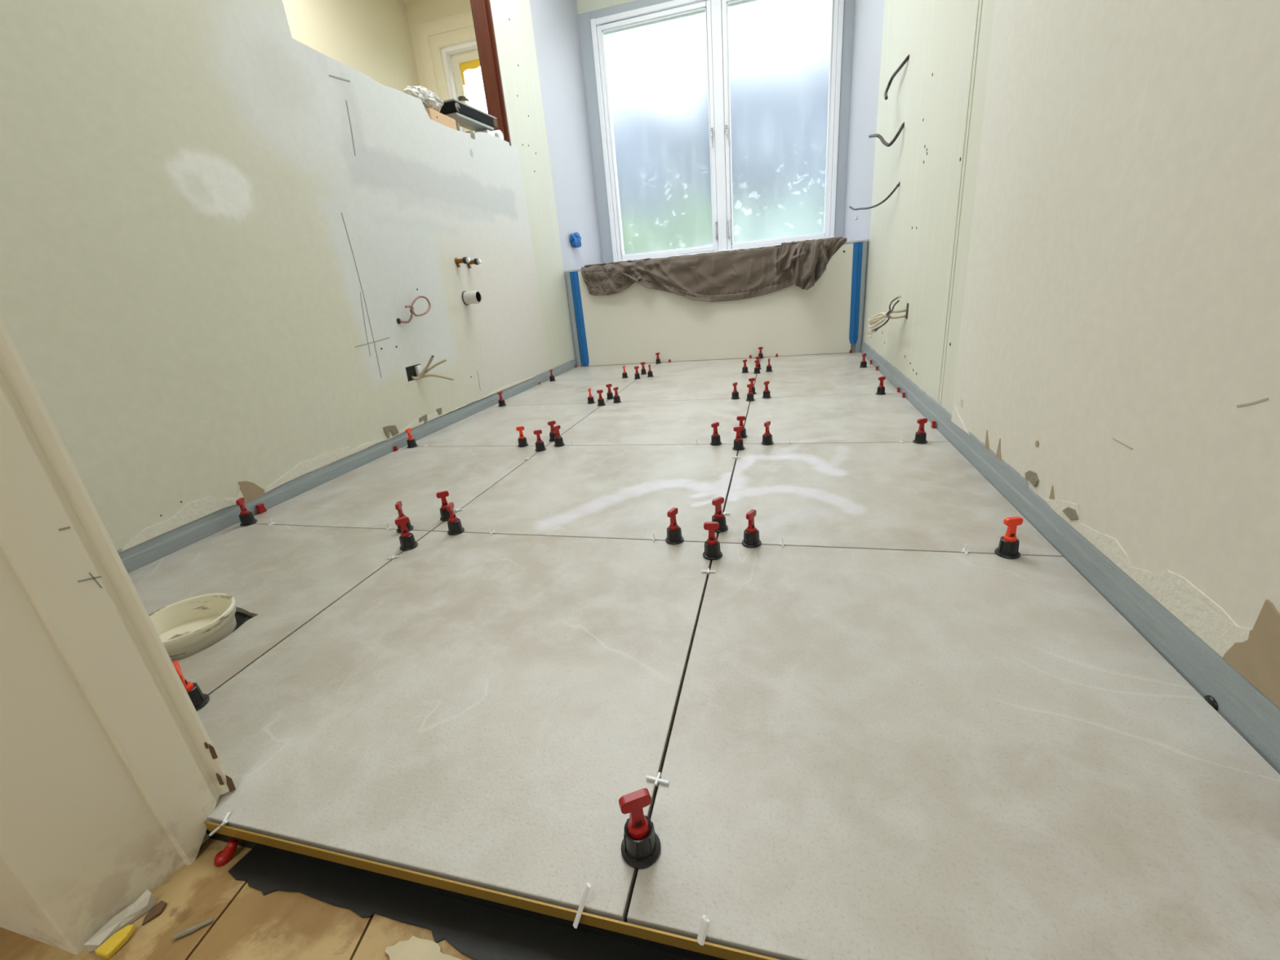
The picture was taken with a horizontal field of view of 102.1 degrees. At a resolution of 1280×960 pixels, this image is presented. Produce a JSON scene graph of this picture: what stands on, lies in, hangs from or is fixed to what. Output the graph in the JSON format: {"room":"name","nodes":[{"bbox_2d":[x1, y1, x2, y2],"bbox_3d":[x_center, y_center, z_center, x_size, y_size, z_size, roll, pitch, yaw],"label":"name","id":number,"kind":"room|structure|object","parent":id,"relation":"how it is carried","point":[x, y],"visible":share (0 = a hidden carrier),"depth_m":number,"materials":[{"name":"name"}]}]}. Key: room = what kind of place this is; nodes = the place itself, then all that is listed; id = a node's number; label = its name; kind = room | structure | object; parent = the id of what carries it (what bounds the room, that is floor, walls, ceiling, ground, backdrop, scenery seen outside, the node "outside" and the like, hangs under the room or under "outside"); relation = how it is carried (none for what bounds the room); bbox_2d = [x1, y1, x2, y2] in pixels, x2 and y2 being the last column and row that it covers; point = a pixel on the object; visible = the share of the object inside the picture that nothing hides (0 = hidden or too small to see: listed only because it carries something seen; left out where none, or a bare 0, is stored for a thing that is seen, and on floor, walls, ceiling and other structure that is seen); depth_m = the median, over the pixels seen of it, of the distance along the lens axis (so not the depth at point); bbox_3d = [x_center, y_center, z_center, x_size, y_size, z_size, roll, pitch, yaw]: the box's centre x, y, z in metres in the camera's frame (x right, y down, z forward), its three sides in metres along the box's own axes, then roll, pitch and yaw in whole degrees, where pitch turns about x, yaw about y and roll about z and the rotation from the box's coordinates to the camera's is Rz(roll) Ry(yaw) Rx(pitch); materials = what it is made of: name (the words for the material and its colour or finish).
{"room":"building under construction","nodes":[
{"label":"building under construction","id":0,"kind":"room"},
{"bbox_2d":[0,831,209,951],"bbox_3d":[-0.407,-0.704,0.002,1.900,2.530,0.210,1,21,15],"label":"wall","id":1,"kind":"structure","parent":0,"point":[18,914],"depth_m":0.41,"materials":[{"name":"beige paint"}]},
{"bbox_2d":[0,316,235,955],"bbox_3d":[-0.521,-0.591,0.120,0.016,2.064,0.137,1,21,15],"label":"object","id":2,"kind":"structure","parent":1,"relation":"in","point":[112,776],"depth_m":0.41,"materials":[{"name":"beige paint"}]},
{"bbox_2d":[0,0,603,551],"bbox_3d":[-0.780,-1.424,2.011,0.091,2.530,3.739,1,21,15],"label":"wall","id":3,"kind":"structure","parent":0,"point":[217,228],"depth_m":1.26,"materials":[{"name":"paint"}]},
{"bbox_2d":[116,358,577,573],"bbox_3d":[-0.757,-0.223,1.990,0.014,0.062,2.845,1,21,15],"label":"baseboard","id":4,"kind":"structure","parent":3,"relation":"attached to","point":[135,557],"depth_m":1.39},
{"bbox_2d":[396,295,431,324],"bbox_3d":[-0.780,-0.590,1.789,0.050,0.085,0.149,1,21,15],"label":"coiled cable","id":5,"kind":"object","parent":3,"relation":"attached to","point":[411,308],"visible":1,"depth_m":1.78,"materials":[{"name":"plastic"}]},
{"bbox_2d":[405,355,453,381],"bbox_3d":[-0.764,-0.394,1.855,0.168,0.100,0.058,-18,24,-31],"label":"box","id":6,"kind":"object","parent":3,"relation":"attached to","point":[413,372],"visible":1,"depth_m":1.84,"materials":[{"name":"black plastic"}]},
{"bbox_2d":[425,107,460,131],"bbox_3d":[-0.784,-1.379,1.999,0.081,0.044,0.195,1,21,15],"label":"timber offcut","id":7,"kind":"object","parent":3,"relation":"on","point":[434,115],"visible":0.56,"depth_m":1.97,"materials":[{"name":"brown wood"}]},
{"bbox_2d":[403,84,444,111],"bbox_3d":[-0.802,-1.417,1.930,0.095,0.077,0.189,1,21,15],"label":"plastic bag","id":8,"kind":"object","parent":7,"relation":"on","point":[429,99],"visible":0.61,"depth_m":1.89,"materials":[{"name":"white plastic"}]},
{"bbox_2d":[439,98,497,131],"bbox_3d":[-0.723,-1.536,2.196,0.084,0.069,0.346,1,21,15],"label":"tool case","id":9,"kind":"object","parent":7,"relation":"on","point":[468,117],"visible":0.88,"depth_m":2.14,"materials":[{"name":"grey plastic"}]},
{"bbox_2d":[457,95,469,103],"bbox_3d":[-0.741,-1.590,2.191,0.032,0.050,0.066,1,21,15],"label":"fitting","id":10,"kind":"object","parent":9,"relation":"on","point":[463,99],"visible":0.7,"depth_m":2.16,"materials":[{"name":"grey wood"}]},
{"bbox_2d":[454,257,470,266],"bbox_3d":[-0.701,-0.865,2.051,0.058,0.036,0.027,1,21,15],"label":"pipe stub","id":11,"kind":"object","parent":3,"relation":"attached to","point":[465,260],"visible":1,"depth_m":2.04,"materials":[{"name":"gold metal"}]},
{"bbox_2d":[465,130,475,139],"bbox_3d":[-0.711,-1.438,2.159,0.030,0.031,0.037,1,21,15],"label":"chunk","id":12,"kind":"object","parent":3,"relation":"on","point":[472,134],"visible":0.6,"depth_m":2.15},
{"bbox_2d":[462,290,481,305],"bbox_3d":[-0.684,-0.745,2.112,0.060,0.057,0.057,1,21,15],"label":"pipe","id":13,"kind":"object","parent":3,"relation":"attached to","point":[473,296],"visible":1,"depth_m":2.10,"materials":[{"name":"white plastic"}]},
{"bbox_2d":[466,257,480,268],"bbox_3d":[-0.681,-0.891,2.125,0.058,0.036,0.027,1,21,15],"label":"pipe stub","id":14,"kind":"object","parent":3,"relation":"attached to","point":[476,261],"visible":0.88,"depth_m":2.12,"materials":[{"name":"gold metal"}]},
{"bbox_2d":[477,129,494,136],"bbox_3d":[-0.693,-1.535,2.305,0.070,0.021,0.063,1,21,15],"label":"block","id":15,"kind":"object","parent":3,"relation":"on","point":[488,131],"visible":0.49,"depth_m":2.27,"materials":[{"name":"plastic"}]},
{"bbox_2d":[470,0,511,145],"bbox_3d":[-0.699,-2.043,2.287,0.091,0.982,0.025,1,21,15],"label":"trim","id":16,"kind":"structure","parent":3,"relation":"attached to","point":[482,14],"depth_m":2.34,"materials":[{"name":"red wood"}]},
{"bbox_2d":[492,129,503,139],"bbox_3d":[-0.672,-1.584,2.390,0.072,0.048,0.048,1,21,15],"label":"roll","id":17,"kind":"object","parent":3,"relation":"on","point":[498,133],"visible":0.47,"depth_m":2.37,"materials":[{"name":"plastic"}]},
{"bbox_2d":[569,231,581,248],"bbox_3d":[-0.391,-1.494,3.217,0.045,0.091,0.145,1,21,15],"label":"tape wad","id":18,"kind":"object","parent":3,"relation":"attached to","point":[575,239],"visible":1,"depth_m":3.19,"materials":[{"name":"blue plastic"}]},
{"bbox_2d":[282,0,420,92],"bbox_3d":[-2.027,-1.433,2.342,0.100,2.530,4.050,1,21,15],"label":"wall","id":19,"kind":"structure","parent":0,"point":[372,37],"depth_m":3.22,"materials":[{"name":"beige paint"}]},
{"bbox_2d":[0,828,727,959],"bbox_3d":[-0.255,0.749,-0.446,2.453,0.128,1.932,1,21,15],"label":"subfloor","id":20,"kind":"structure","parent":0,"point":[267,903],"depth_m":0.43,"materials":[{"name":"wood"}]},
{"bbox_2d":[83,889,167,959],"bbox_3d":[-0.425,0.369,0.430,0.024,0.016,0.043,1,21,15],"label":"scrap","id":21,"kind":"object","parent":20,"relation":"on","point":[107,941],"visible":1,"depth_m":0.43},
{"bbox_2d":[173,918,213,939],"bbox_3d":[-0.369,0.371,0.428,0.025,0.005,0.005,-17,24,-29],"label":"wood splinter","id":22,"kind":"object","parent":20,"relation":"on","point":[195,927],"visible":1,"depth_m":0.43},
{"bbox_2d":[213,839,238,866],"bbox_3d":[-0.393,0.353,0.491,0.013,0.017,0.021,11,26,36],"label":"wedge","id":23,"kind":"object","parent":20,"relation":"on","point":[222,858],"visible":1,"depth_m":0.49,"materials":[{"name":"red plastic"}]},
{"bbox_2d":[400,0,417,4],"bbox_3d":[-0.595,-2.283,0.499,3.850,0.100,5.950,1,21,15],"label":"ceiling","id":24,"kind":"structure","parent":0,"point":[404,2],"depth_m":3.55,"materials":[{"name":"beige paint"}]},
{"bbox_2d":[404,0,471,88],"bbox_3d":[-0.977,-2.125,3.928,1.290,2.530,0.120,1,21,15],"label":"wall","id":25,"kind":"structure","parent":0,"point":[419,11],"depth_m":3.56,"materials":[{"name":"beige paint"}]},
{"bbox_2d":[416,10,479,132],"bbox_3d":[-0.940,-2.414,3.772,1.102,1.612,0.134,1,21,15],"label":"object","id":26,"kind":"structure","parent":25,"relation":"in","point":[448,46],"depth_m":3.62,"materials":[{"name":"beige paint"}]},
{"bbox_2d":[128,352,1279,959],"bbox_3d":[0.174,-0.300,2.211,1.866,0.130,3.820,1,21,15],"label":"floor","id":27,"kind":"structure","parent":0,"point":[872,736],"depth_m":0.60,"materials":[{"name":"tile"}]},
{"bbox_2d":[172,660,209,711],"bbox_3d":[-0.564,0.254,0.640,0.034,0.062,0.034,-21,26,-36],"label":"clip","id":28,"kind":"object","parent":27,"relation":"on","point":[198,700],"visible":0.49,"depth_m":0.64,"materials":[{"name":"black plastic"}]},
{"bbox_2d":[148,593,236,662],"bbox_3d":[-0.701,0.230,0.799,0.136,0.041,0.136,1,21,15],"label":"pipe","id":29,"kind":"object","parent":27,"relation":"on","point":[186,628],"visible":0.7,"depth_m":0.82,"materials":[{"name":"beige plastic"}]},
{"bbox_2d":[208,812,230,835],"bbox_3d":[-0.404,0.332,0.499,0.023,0.018,0.011,-5,20,1],"label":"spacer","id":30,"kind":"object","parent":27,"relation":"on","point":[225,820],"visible":1,"depth_m":0.49,"materials":[{"name":"white plastic"}]},
{"bbox_2d":[235,497,257,526],"bbox_3d":[-0.926,0.073,1.211,0.034,0.062,0.034,-10,21,-12],"label":"clip","id":31,"kind":"object","parent":27,"relation":"on","point":[246,517],"visible":1,"depth_m":1.21,"materials":[{"name":"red plastic"}]},
{"bbox_2d":[255,503,266,514],"bbox_3d":[-0.937,0.070,1.279,0.011,0.021,0.019,1,21,15],"label":"wedge","id":32,"kind":"object","parent":27,"relation":"on","point":[260,508],"visible":1,"depth_m":1.27,"materials":[{"name":"red plastic"}]},
{"bbox_2d":[386,555,399,559],"bbox_3d":[-0.470,0.150,0.988,0.022,0.010,0.013,-10,21,-12],"label":"spacer","id":33,"kind":"object","parent":27,"relation":"on","point":[393,556],"visible":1,"depth_m":0.98,"materials":[{"name":"white plastic"}]},
{"bbox_2d":[395,501,413,533],"bbox_3d":[-0.505,0.077,1.097,0.034,0.062,0.034,-9,21,-9],"label":"clip","id":34,"kind":"object","parent":27,"relation":"on","point":[398,504],"visible":0.61,"depth_m":1.09,"materials":[{"name":"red plastic"}]},
{"bbox_2d":[394,516,417,550],"bbox_3d":[-0.461,0.103,1.017,0.034,0.062,0.034,-15,23,-25],"label":"clip","id":35,"kind":"object","parent":27,"relation":"on","point":[407,542],"visible":1,"depth_m":1.01,"materials":[{"name":"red plastic"}]},
{"bbox_2d":[405,427,417,448],"bbox_3d":[-0.776,-0.143,1.749,0.034,0.062,0.034,-3,21,6],"label":"clip","id":36,"kind":"object","parent":27,"relation":"on","point":[411,442],"visible":1,"depth_m":1.74,"materials":[{"name":"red plastic"}]},
{"bbox_2d":[435,490,455,520],"bbox_3d":[-0.428,0.055,1.137,0.034,0.062,0.034,-13,22,-21],"label":"clip","id":37,"kind":"object","parent":27,"relation":"on","point":[445,515],"visible":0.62,"depth_m":1.13,"materials":[{"name":"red plastic"}]},
{"bbox_2d":[446,502,464,534],"bbox_3d":[-0.385,0.078,1.065,0.034,0.062,0.034,-6,21,-1],"label":"clip","id":38,"kind":"object","parent":27,"relation":"on","point":[455,526],"visible":1,"depth_m":1.06,"materials":[{"name":"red plastic"}]},
{"bbox_2d":[204,821,780,959],"bbox_3d":[0.067,0.339,0.372,1.005,0.012,0.006,1,21,15],"label":"trim","id":39,"kind":"structure","parent":27,"relation":"attached to","point":[653,935],"depth_m":0.42,"materials":[{"name":"gold metal"}]},
{"bbox_2d":[697,915,709,945],"bbox_3d":[0.045,0.324,0.373,0.007,0.016,0.013,14,28,41],"label":"spacer","id":40,"kind":"object","parent":39,"relation":"on","point":[704,924],"visible":1,"depth_m":0.37,"materials":[{"name":"white plastic"}]},
{"bbox_2d":[497,391,506,406],"bbox_3d":[-0.612,-0.357,2.281,0.034,0.062,0.034,0,21,15],"label":"clip","id":41,"kind":"object","parent":27,"relation":"on","point":[501,402],"visible":1,"depth_m":2.28,"materials":[{"name":"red plastic"}]},
{"bbox_2d":[515,426,528,447],"bbox_3d":[-0.376,-0.139,1.641,0.034,0.062,0.034,-10,21,-12],"label":"clip","id":42,"kind":"object","parent":27,"relation":"on","point":[522,442],"visible":1,"depth_m":1.64,"materials":[{"name":"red plastic"}]},
{"bbox_2d":[533,429,546,451],"bbox_3d":[-0.308,-0.122,1.578,0.034,0.062,0.034,-9,21,-10],"label":"clip","id":43,"kind":"object","parent":27,"relation":"on","point":[540,445],"visible":1,"depth_m":1.57,"materials":[{"name":"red plastic"}]},
{"bbox_2d":[547,420,555,441],"bbox_3d":[-0.282,-0.159,1.673,0.034,0.062,0.034,-19,25,-33],"label":"clip","id":44,"kind":"object","parent":27,"relation":"on","point":[553,433],"visible":0.8,"depth_m":1.67,"materials":[{"name":"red plastic"}]},
{"bbox_2d":[549,368,555,381],"bbox_3d":[-0.480,-0.570,2.814,0.034,0.062,0.034,0,21,14],"label":"clip","id":45,"kind":"object","parent":27,"relation":"on","point":[552,378],"visible":1,"depth_m":2.81,"materials":[{"name":"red plastic"}]},
{"bbox_2d":[553,425,564,446],"bbox_3d":[-0.255,-0.138,1.608,0.034,0.062,0.034,9,25,33],"label":"clip","id":46,"kind":"object","parent":27,"relation":"on","point":[558,441],"visible":1,"depth_m":1.60,"materials":[{"name":"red plastic"}]},
{"bbox_2d":[573,882,591,928],"bbox_3d":[-0.044,0.325,0.395,0.019,0.032,0.005,-19,24,-32],"label":"spacer","id":47,"kind":"object","parent":27,"relation":"on","point":[588,886],"visible":1,"depth_m":0.39,"materials":[{"name":"white plastic"}]},
{"bbox_2d":[586,387,595,404],"bbox_3d":[-0.208,-0.354,2.172,0.034,0.062,0.034,-3,21,7],"label":"clip","id":48,"kind":"object","parent":27,"relation":"on","point":[590,398],"visible":1,"depth_m":2.17,"materials":[{"name":"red plastic"}]},
{"bbox_2d":[596,389,605,405],"bbox_3d":[-0.161,-0.336,2.114,0.034,0.062,0.034,-7,21,-3],"label":"clip","id":49,"kind":"object","parent":27,"relation":"on","point":[600,401],"visible":1,"depth_m":2.11,"materials":[{"name":"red plastic"}]},
{"bbox_2d":[605,383,613,399],"bbox_3d":[-0.131,-0.381,2.225,0.034,0.062,0.034,-16,23,-26],"label":"clip","id":50,"kind":"object","parent":27,"relation":"on","point":[610,395],"visible":0.99,"depth_m":2.22,"materials":[{"name":"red plastic"}]},
{"bbox_2d":[613,386,621,403],"bbox_3d":[-0.098,-0.353,2.142,0.034,0.062,0.034,9,25,33],"label":"clip","id":51,"kind":"object","parent":27,"relation":"on","point":[616,397],"visible":1,"depth_m":2.14,"materials":[{"name":"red plastic"}]},
{"bbox_2d":[622,365,627,377],"bbox_3d":[-0.081,-0.566,2.707,0.034,0.062,0.034,0,21,13],"label":"clip","id":52,"kind":"object","parent":27,"relation":"on","point":[624,373],"visible":1,"depth_m":2.70,"materials":[{"name":"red plastic"}]},
{"bbox_2d":[634,366,640,379],"bbox_3d":[-0.016,-0.549,2.646,0.034,0.062,0.034,-20,25,-33],"label":"clip","id":53,"kind":"object","parent":27,"relation":"on","point":[637,374],"visible":1,"depth_m":2.64,"materials":[{"name":"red plastic"}]},
{"bbox_2d":[618,787,660,869],"bbox_3d":[-0.002,0.283,0.426,0.034,0.062,0.034,-11,21,-16],"label":"clip","id":54,"kind":"object","parent":27,"relation":"on","point":[640,845],"visible":1,"depth_m":0.42,"materials":[{"name":"black plastic"}]},
{"bbox_2d":[640,362,646,374],"bbox_3d":[0.017,-0.598,2.768,0.034,0.062,0.034,-14,22,-23],"label":"clip","id":55,"kind":"object","parent":27,"relation":"on","point":[643,370],"visible":1,"depth_m":2.76,"materials":[{"name":"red plastic"}]},
{"bbox_2d":[647,364,653,377],"bbox_3d":[0.051,-0.565,2.671,0.034,0.062,0.034,0,21,13],"label":"clip","id":56,"kind":"object","parent":27,"relation":"on","point":[650,374],"visible":1,"depth_m":2.67,"materials":[{"name":"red plastic"}]},
{"bbox_2d":[645,772,668,786],"bbox_3d":[0.017,0.290,0.497,0.022,0.010,0.013,3,22,20],"label":"spacer","id":57,"kind":"object","parent":27,"relation":"on","point":[656,780],"visible":1,"depth_m":0.49,"materials":[{"name":"white plastic"}]},
{"bbox_2d":[655,352,661,364],"bbox_3d":[0.107,-0.730,3.096,0.034,0.062,0.034,-18,24,-31],"label":"clip","id":58,"kind":"object","parent":27,"relation":"on","point":[658,360],"visible":1,"depth_m":3.09,"materials":[{"name":"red plastic"}]},
{"bbox_2d":[665,506,684,544],"bbox_3d":[0.061,0.082,0.945,0.034,0.062,0.034,10,25,34],"label":"clip","id":59,"kind":"object","parent":27,"relation":"on","point":[674,536],"visible":1,"depth_m":0.94,"materials":[{"name":"black plastic"}]},
{"bbox_2d":[701,568,715,576],"bbox_3d":[0.112,0.151,0.843,0.022,0.010,0.013,-1,21,12],"label":"spacer","id":60,"kind":"object","parent":27,"relation":"on","point":[708,571],"visible":1,"depth_m":0.84,"materials":[{"name":"white plastic"}]},
{"bbox_2d":[702,521,722,559],"bbox_3d":[0.122,0.101,0.880,0.034,0.062,0.034,-2,21,8],"label":"clip","id":61,"kind":"object","parent":27,"relation":"on","point":[712,546],"visible":1,"depth_m":0.88,"materials":[{"name":"black plastic"}]},
{"bbox_2d":[710,422,721,445],"bbox_3d":[0.216,-0.133,1.481,0.034,0.062,0.034,-20,25,-34],"label":"clip","id":62,"kind":"object","parent":27,"relation":"on","point":[715,437],"visible":1,"depth_m":1.48,"materials":[{"name":"black plastic"}]},
{"bbox_2d":[711,496,728,532],"bbox_3d":[0.148,0.063,0.974,0.034,0.062,0.034,-20,25,-34],"label":"clip","id":63,"kind":"object","parent":27,"relation":"on","point":[718,517],"visible":0.84,"depth_m":0.97,"materials":[{"name":"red plastic"}]},
{"bbox_2d":[730,382,739,399],"bbox_3d":[0.371,-0.348,2.016,0.034,0.062,0.034,12,26,38],"label":"clip","id":64,"kind":"object","parent":27,"relation":"on","point":[735,395],"visible":1,"depth_m":2.01,"materials":[{"name":"black plastic"}]},
{"bbox_2d":[732,426,744,450],"bbox_3d":[0.270,-0.116,1.422,0.034,0.062,0.034,-8,21,-6],"label":"clip","id":65,"kind":"object","parent":27,"relation":"on","point":[738,442],"visible":1,"depth_m":1.42,"materials":[{"name":"black plastic"}]},
{"bbox_2d":[735,415,746,438],"bbox_3d":[0.299,-0.158,1.526,0.034,0.062,0.034,-1,21,11],"label":"clip","id":66,"kind":"object","parent":27,"relation":"on","point":[743,433],"visible":0.61,"depth_m":1.52,"materials":[{"name":"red plastic"}]},
{"bbox_2d":[742,359,748,373],"bbox_3d":[0.517,-0.560,2.546,0.034,0.062,0.034,-22,26,-38],"label":"clip","id":67,"kind":"object","parent":27,"relation":"on","point":[744,369],"visible":1,"depth_m":2.54,"materials":[{"name":"black plastic"}]},
{"bbox_2d":[746,383,755,401],"bbox_3d":[0.418,-0.333,1.964,0.034,0.062,0.034,-14,22,-22],"label":"clip","id":68,"kind":"object","parent":27,"relation":"on","point":[749,395],"visible":1,"depth_m":1.96,"materials":[{"name":"black plastic"}]},
{"bbox_2d":[742,509,761,547],"bbox_3d":[0.195,0.084,0.908,0.034,0.062,0.034,11,26,37],"label":"clip","id":69,"kind":"object","parent":27,"relation":"on","point":[751,534],"visible":1,"depth_m":0.90,"materials":[{"name":"black plastic"}]},
{"bbox_2d":[748,377,755,394],"bbox_3d":[0.448,-0.377,2.073,0.034,0.062,0.034,-10,21,-12],"label":"clip","id":70,"kind":"object","parent":27,"relation":"on","point":[751,380],"visible":0.59,"depth_m":2.06,"materials":[{"name":"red plastic"}]},
{"bbox_2d":[753,360,760,373],"bbox_3d":[0.565,-0.547,2.499,0.034,0.062,0.034,-18,24,-30],"label":"clip","id":71,"kind":"object","parent":27,"relation":"on","point":[757,370],"visible":1,"depth_m":2.49,"materials":[{"name":"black plastic"}]},
{"bbox_2d":[755,356,761,368],"bbox_3d":[0.593,-0.589,2.603,0.034,0.062,0.034,-14,22,-22],"label":"clip","id":72,"kind":"object","parent":27,"relation":"on","point":[756,357],"visible":0.49,"depth_m":2.60,"materials":[{"name":"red plastic"}]},
{"bbox_2d":[758,346,763,358],"bbox_3d":[0.684,-0.722,2.936,0.034,0.062,0.034,-9,21,-11],"label":"clip","id":73,"kind":"object","parent":27,"relation":"on","point":[760,354],"visible":0.91,"depth_m":2.93,"materials":[{"name":"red plastic"}]},
{"bbox_2d":[762,381,771,398],"bbox_3d":[0.486,-0.347,1.985,0.034,0.062,0.034,-21,26,-36],"label":"clip","id":74,"kind":"object","parent":27,"relation":"on","point":[766,394],"visible":1,"depth_m":1.98,"materials":[{"name":"black plastic"}]},
{"bbox_2d":[760,421,773,444],"bbox_3d":[0.355,-0.132,1.444,0.034,0.062,0.034,12,27,38],"label":"clip","id":75,"kind":"object","parent":27,"relation":"on","point":[766,437],"visible":1,"depth_m":1.44,"materials":[{"name":"black plastic"}]},
{"bbox_2d":[765,358,772,372],"bbox_3d":[0.628,-0.559,2.516,0.034,0.062,0.034,3,22,22],"label":"clip","id":76,"kind":"object","parent":27,"relation":"on","point":[768,366],"visible":1,"depth_m":2.51,"materials":[{"name":"black plastic"}]},
{"bbox_2d":[778,537,786,546],"bbox_3d":[0.249,0.110,0.904,0.010,0.020,0.016,12,26,38],"label":"spacer","id":77,"kind":"object","parent":27,"relation":"on","point":[781,544],"visible":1,"depth_m":0.90,"materials":[{"name":"white plastic"}]},
{"bbox_2d":[859,353,866,368],"bbox_3d":[1.040,-0.555,2.405,0.034,0.062,0.034,-19,25,-33],"label":"clip","id":78,"kind":"object","parent":27,"relation":"on","point":[864,363],"visible":1,"depth_m":2.40,"materials":[{"name":"black plastic"}]},
{"bbox_2d":[875,376,885,395],"bbox_3d":[0.877,-0.344,1.880,0.034,0.062,0.034,-11,21,-14],"label":"clip","id":79,"kind":"object","parent":27,"relation":"on","point":[881,388],"visible":1,"depth_m":1.88,"materials":[{"name":"black plastic"}]},
{"bbox_2d":[912,417,927,444],"bbox_3d":[0.730,-0.129,1.343,0.034,0.062,0.034,-9,21,-11],"label":"clip","id":80,"kind":"object","parent":27,"relation":"on","point":[921,435],"visible":1,"depth_m":1.34,"materials":[{"name":"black plastic"}]},
{"bbox_2d":[930,420,936,428],"bbox_3d":[0.826,-0.157,1.457,0.009,0.018,0.016,1,21,15],"label":"wedge","id":81,"kind":"object","parent":27,"relation":"on","point":[933,422],"visible":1,"depth_m":1.45,"materials":[{"name":"red plastic"}]},
{"bbox_2d":[960,543,968,554],"bbox_3d":[0.522,0.112,0.830,0.010,0.020,0.016,12,26,38],"label":"spacer","id":82,"kind":"object","parent":27,"relation":"on","point":[965,551],"visible":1,"depth_m":0.83,"materials":[{"name":"white plastic"}]},
{"bbox_2d":[994,516,1022,558],"bbox_3d":[0.577,0.087,0.805,0.034,0.062,0.034,-6,21,-2],"label":"clip","id":83,"kind":"object","parent":27,"relation":"on","point":[1008,546],"visible":1,"depth_m":0.80,"materials":[{"name":"black plastic"}]},
{"bbox_2d":[1204,695,1217,711],"bbox_3d":[0.580,0.226,0.525,0.006,0.013,0.018,1,21,15],"label":"lump","id":84,"kind":"object","parent":27,"relation":"on","point":[1209,699],"visible":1,"depth_m":0.52,"materials":[{"name":"black plastic"}]},
{"bbox_2d":[564,0,869,366],"bbox_3d":[0.376,-1.996,3.095,1.878,2.420,0.987,1,21,15],"label":"wall","id":85,"kind":"structure","parent":0,"point":[629,326],"depth_m":2.98,"materials":[{"name":"beige paint"}]},
{"bbox_2d":[569,271,589,366],"bbox_3d":[-0.368,-0.973,3.155,0.056,0.552,0.011,1,21,15],"label":"tape strip","id":86,"kind":"object","parent":85,"relation":"attached to","point":[574,275],"visible":1,"depth_m":3.15,"materials":[{"name":"blue plastic"}]},
{"bbox_2d":[581,236,847,302],"bbox_3d":[0.371,-1.141,2.906,1.462,0.272,0.230,2,22,19],"label":"cloth","id":87,"kind":"object","parent":85,"relation":"on","point":[740,273],"visible":1,"depth_m":2.85,"materials":[{"name":"brown fabric"}]},
{"bbox_2d":[577,0,854,262],"bbox_3d":[0.474,-2.254,3.366,1.657,1.516,0.110,1,21,15],"label":"window","id":88,"kind":"structure","parent":85,"relation":"in","point":[715,126],"depth_m":3.33,"materials":[{"name":"white paint"}]},
{"bbox_2d":[848,242,862,343],"bbox_3d":[1.142,-0.981,2.739,0.050,0.505,0.010,1,21,15],"label":"tape strip","id":89,"kind":"object","parent":85,"relation":"attached to","point":[857,246],"visible":1,"depth_m":2.73,"materials":[{"name":"blue plastic"}]},
{"bbox_2d":[843,0,1279,708],"bbox_3d":[0.878,-1.366,1.452,0.142,2.530,4.070,1,21,15],"label":"wall","id":90,"kind":"structure","parent":0,"point":[1079,233],"depth_m":0.71,"materials":[{"name":"paint"}]},
{"bbox_2d":[848,182,899,210],"bbox_3d":[1.000,-1.212,2.256,0.032,0.063,0.596,-3,21,6],"label":"cable","id":91,"kind":"object","parent":90,"relation":"attached to","point":[898,184],"visible":1,"depth_m":2.11,"materials":[{"name":"grey plastic"}]},
{"bbox_2d":[868,121,904,146],"bbox_3d":[0.954,-1.344,2.036,0.038,0.089,0.277,-6,21,-1],"label":"cable","id":92,"kind":"object","parent":90,"relation":"attached to","point":[881,138],"visible":1,"depth_m":1.98,"materials":[{"name":"grey plastic"}]},
{"bbox_2d":[866,295,908,337],"bbox_3d":[0.910,-0.591,1.875,0.099,0.176,0.619,1,21,15],"label":"cable bundle","id":93,"kind":"object","parent":90,"relation":"attached to","point":[882,318],"visible":1,"depth_m":1.88,"materials":[{"name":"beige plastic"}]},
{"bbox_2d":[884,54,909,100],"bbox_3d":[0.945,-1.491,1.940,0.054,0.113,0.180,-3,21,5],"label":"cable","id":94,"kind":"object","parent":90,"relation":"attached to","point":[907,58],"visible":1,"depth_m":1.95,"materials":[{"name":"grey plastic"}]},
{"bbox_2d":[860,340,1279,774],"bbox_3d":[0.862,-0.209,1.538,0.012,0.075,2.872,1,21,15],"label":"baseboard","id":95,"kind":"structure","parent":90,"relation":"attached to","point":[1252,714],"depth_m":0.65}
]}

